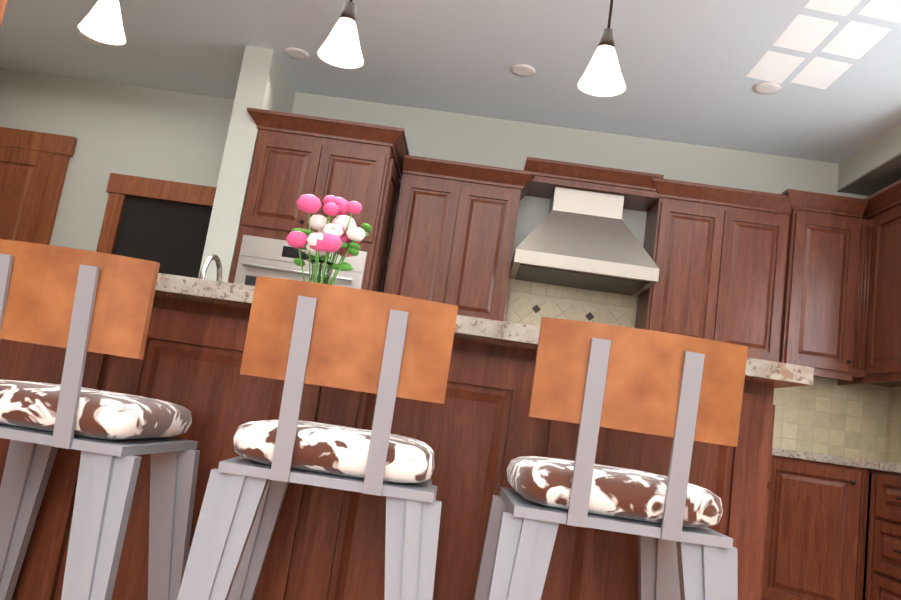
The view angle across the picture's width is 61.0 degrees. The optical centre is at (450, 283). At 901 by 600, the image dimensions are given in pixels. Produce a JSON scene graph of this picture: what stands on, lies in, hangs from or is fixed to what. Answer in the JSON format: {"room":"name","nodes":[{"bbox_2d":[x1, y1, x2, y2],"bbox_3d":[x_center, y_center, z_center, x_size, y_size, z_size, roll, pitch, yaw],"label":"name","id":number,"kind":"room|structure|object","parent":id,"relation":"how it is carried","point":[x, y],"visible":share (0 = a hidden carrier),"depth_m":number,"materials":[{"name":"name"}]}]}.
{"room":"kitchen","nodes":[
{"label":"kitchen","id":0,"kind":"room"},
{"bbox_2d":[0,69,233,251],"bbox_3d":[-6.217,-1.920,5.893,10.020,5.600,0.150,8,-9,2],"label":"wall","id":1,"kind":"structure","parent":0,"point":[147,133],"depth_m":5.62,"materials":[{"name":"grey paint"}]},
{"bbox_2d":[198,46,297,282],"bbox_3d":[-1.380,0.000,4.785,0.175,2.880,0.630,8,-9,2],"label":"wall","id":2,"kind":"structure","parent":0,"point":[264,82],"depth_m":4.61,"materials":[{"name":"grey paint"}]},
{"bbox_2d":[0,0,900,163],"bbox_3d":[-0.486,-2.051,0.958,7.310,0.121,9.750,8,-9,2],"label":"ceiling","id":3,"kind":"structure","parent":0,"point":[686,67],"depth_m":4.44,"materials":[{"name":"white paint"}]},
{"bbox_2d":[78,33,102,44],"bbox_3d":[-2.330,-1.583,4.949,0.148,0.006,0.148,10,-10,-7],"label":"recessed light","id":4,"kind":"object","parent":3,"relation":"in","point":[82,36],"depth_m":4.96,"materials":[{"name":"white plastic"}]},
{"bbox_2d":[78,0,125,44],"bbox_3d":[-1.187,-1.327,2.818,0.160,0.881,0.160,8,-9,2],"label":"pendant light","id":5,"kind":"object","parent":3,"relation":"hanging from","point":[101,21],"visible":1,"depth_m":2.73,"materials":[{"name":"white glass"}]},
{"bbox_2d":[285,47,308,59],"bbox_3d":[-0.947,-1.418,4.717,0.148,0.006,0.148,17,-13,-42],"label":"recessed light","id":6,"kind":"object","parent":3,"relation":"in","point":[296,53],"depth_m":4.71,"materials":[{"name":"white plastic"}]},
{"bbox_2d":[318,0,363,67],"bbox_3d":[-0.317,-1.214,2.724,0.160,0.881,0.160,8,-9,2],"label":"pendant light","id":7,"kind":"object","parent":3,"relation":"hanging from","point":[340,47],"visible":1,"depth_m":2.65,"materials":[{"name":"white glass"}]},
{"bbox_2d":[510,64,535,76],"bbox_3d":[0.425,-1.253,4.495,0.148,0.006,0.148,10,-10,-7],"label":"recessed light","id":8,"kind":"object","parent":3,"relation":"in","point":[524,70],"depth_m":4.49,"materials":[{"name":"white plastic"}]},
{"bbox_2d":[578,0,625,96],"bbox_3d":[0.573,-1.095,2.650,0.160,0.881,0.160,8,-9,2],"label":"pendant light","id":9,"kind":"object","parent":3,"relation":"hanging from","point":[602,76],"visible":1,"depth_m":2.58,"materials":[{"name":"white glass"}]},
{"bbox_2d":[752,82,780,94],"bbox_3d":[1.768,-1.092,4.275,0.148,0.006,0.148,17,-13,-42],"label":"recessed light","id":10,"kind":"object","parent":3,"relation":"in","point":[765,88],"depth_m":4.27,"materials":[{"name":"white plastic"}]},
{"bbox_2d":[294,92,888,458],"bbox_3d":[0.762,0.381,5.165,4.490,2.880,0.300,8,-9,2],"label":"wall","id":11,"kind":"structure","parent":0,"point":[442,135],"depth_m":5.23,"materials":[{"name":"grey paint"}]},
{"bbox_2d":[384,155,534,320],"bbox_3d":[0.049,-0.219,4.920,0.831,1.035,0.397,8,-9,2],"label":"upper cabinet","id":12,"kind":"object","parent":11,"relation":"attached to","point":[453,238],"visible":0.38,"depth_m":4.79,"materials":[{"name":"brown wood"}]},
{"bbox_2d":[509,186,658,295],"bbox_3d":[0.846,-0.303,4.842,0.854,0.581,0.556,8,-9,2],"label":"range hood","id":13,"kind":"object","parent":11,"relation":"attached to","point":[581,239],"visible":0.94,"depth_m":4.67,"materials":[{"name":"silver metal"}]},
{"bbox_2d":[523,157,663,211],"bbox_3d":[0.899,-0.641,4.974,0.860,0.130,0.406,8,-9,2],"label":"upper cabinet","id":14,"kind":"object","parent":11,"relation":"attached to","point":[637,190],"visible":0.67,"depth_m":4.83,"materials":[{"name":"brown wood"}]},
{"bbox_2d":[504,278,900,463],"bbox_3d":[1.145,0.256,3.607,3.346,0.880,2.800,8,-9,2],"label":"backsplash","id":15,"kind":"structure","parent":11,"relation":"attached to","point":[825,416],"depth_m":4.92,"materials":[{"name":"tile"}]},
{"bbox_2d":[635,178,782,360],"bbox_3d":[1.628,-0.042,4.866,0.891,1.085,0.397,8,-9,2],"label":"upper cabinet","id":16,"kind":"object","parent":11,"relation":"attached to","point":[715,249],"depth_m":4.74,"materials":[{"name":"brown wood"}]},
{"bbox_2d":[771,179,900,386],"bbox_3d":[2.450,-0.003,4.557,0.903,1.144,0.968,8,-9,2],"label":"upper cabinet","id":17,"kind":"object","parent":11,"relation":"attached to","point":[801,278],"depth_m":4.65,"materials":[{"name":"brown wood"}]},
{"bbox_2d":[837,123,900,386],"bbox_3d":[2.634,-0.155,0.357,0.560,2.880,9.300,8,-9,2],"label":"wall","id":18,"kind":"structure","parent":0,"point":[872,167],"depth_m":4.80,"materials":[{"name":"grey paint"}]},
{"bbox_3d":[-4.465,0.467,1.323,14.510,0.060,11.200,8,-9,2],"label":"floor","id":19,"kind":"structure","parent":0,"visible":0},
{"bbox_2d":[0,0,6,25],"bbox_3d":[-1.897,-0.430,2.683,0.225,2.878,0.225,8,-9,2],"label":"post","id":20,"kind":"object","parent":19,"relation":"on","point":[2,5],"depth_m":2.88,"materials":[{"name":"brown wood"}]},
{"bbox_2d":[0,239,199,599],"bbox_3d":[-0.813,0.479,1.570,0.508,1.050,0.497,8,-9,2],"label":"stool","id":21,"kind":"object","parent":19,"relation":"on","point":[78,304],"visible":1,"depth_m":1.43,"materials":[{"name":"silver metal"}]},
{"bbox_2d":[177,276,457,599],"bbox_3d":[-0.259,0.557,1.548,0.490,1.050,0.478,9,-9,-1],"label":"stool","id":22,"kind":"object","parent":19,"relation":"on","point":[387,348],"visible":1,"depth_m":1.41,"materials":[{"name":"silver metal"}]},
{"bbox_2d":[229,107,408,292],"bbox_3d":[-0.918,0.268,4.691,0.952,2.460,0.713,8,-9,2],"label":"tall cabinet","id":23,"kind":"object","parent":19,"relation":"on","point":[296,157],"visible":0.4,"depth_m":4.55,"materials":[{"name":"brown wood"}]},
{"bbox_2d":[0,297,787,599],"bbox_3d":[-0.595,0.690,2.572,2.774,1.030,1.553,8,-9,2],"label":"kitchen island","id":24,"kind":"object","parent":19,"relation":"on","point":[478,429],"depth_m":1.82,"materials":[{"name":"brown wood"}]},
{"bbox_2d":[154,273,813,386],"bbox_3d":[-0.770,0.073,2.316,3.235,0.040,1.125,8,-9,2],"label":"island countertop","id":25,"kind":"structure","parent":24,"relation":"on","point":[493,332],"depth_m":1.75,"materials":[{"name":"beige stone"}]},
{"bbox_2d":[199,254,221,281],"bbox_3d":[-0.931,0.086,3.002,0.112,0.408,0.235,8,-9,2],"label":"faucet","id":26,"kind":"object","parent":25,"relation":"on","point":[208,260],"visible":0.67,"depth_m":2.99,"materials":[{"name":"silver metal"}]},
{"bbox_2d":[286,194,371,284],"bbox_3d":[-0.425,-0.085,2.599,0.283,0.459,0.305,8,-9,2],"label":"flower vase","id":27,"kind":"object","parent":25,"relation":"on","point":[341,234],"visible":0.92,"depth_m":2.56,"materials":[{"name":"clear glass"}]},
{"bbox_2d":[473,317,747,599],"bbox_3d":[0.285,0.633,1.526,0.499,1.050,0.488,8,-9,2],"label":"stool","id":28,"kind":"object","parent":19,"relation":"on","point":[684,392],"visible":1,"depth_m":1.39,"materials":[{"name":"silver metal"}]},
{"bbox_2d":[761,456,868,599],"bbox_3d":[1.859,1.378,3.983,0.357,0.860,0.356,8,-9,2],"label":"base cabinet","id":29,"kind":"object","parent":19,"relation":"on","point":[833,529],"depth_m":3.97,"materials":[{"name":"brown wood"}]},
{"bbox_2d":[865,461,900,599],"bbox_3d":[2.349,1.318,3.385,0.641,0.920,0.581,8,-9,2],"label":"base cabinet","id":30,"kind":"object","parent":19,"relation":"on","point":[885,514],"depth_m":3.62,"materials":[{"name":"brown wood"}]}
]}

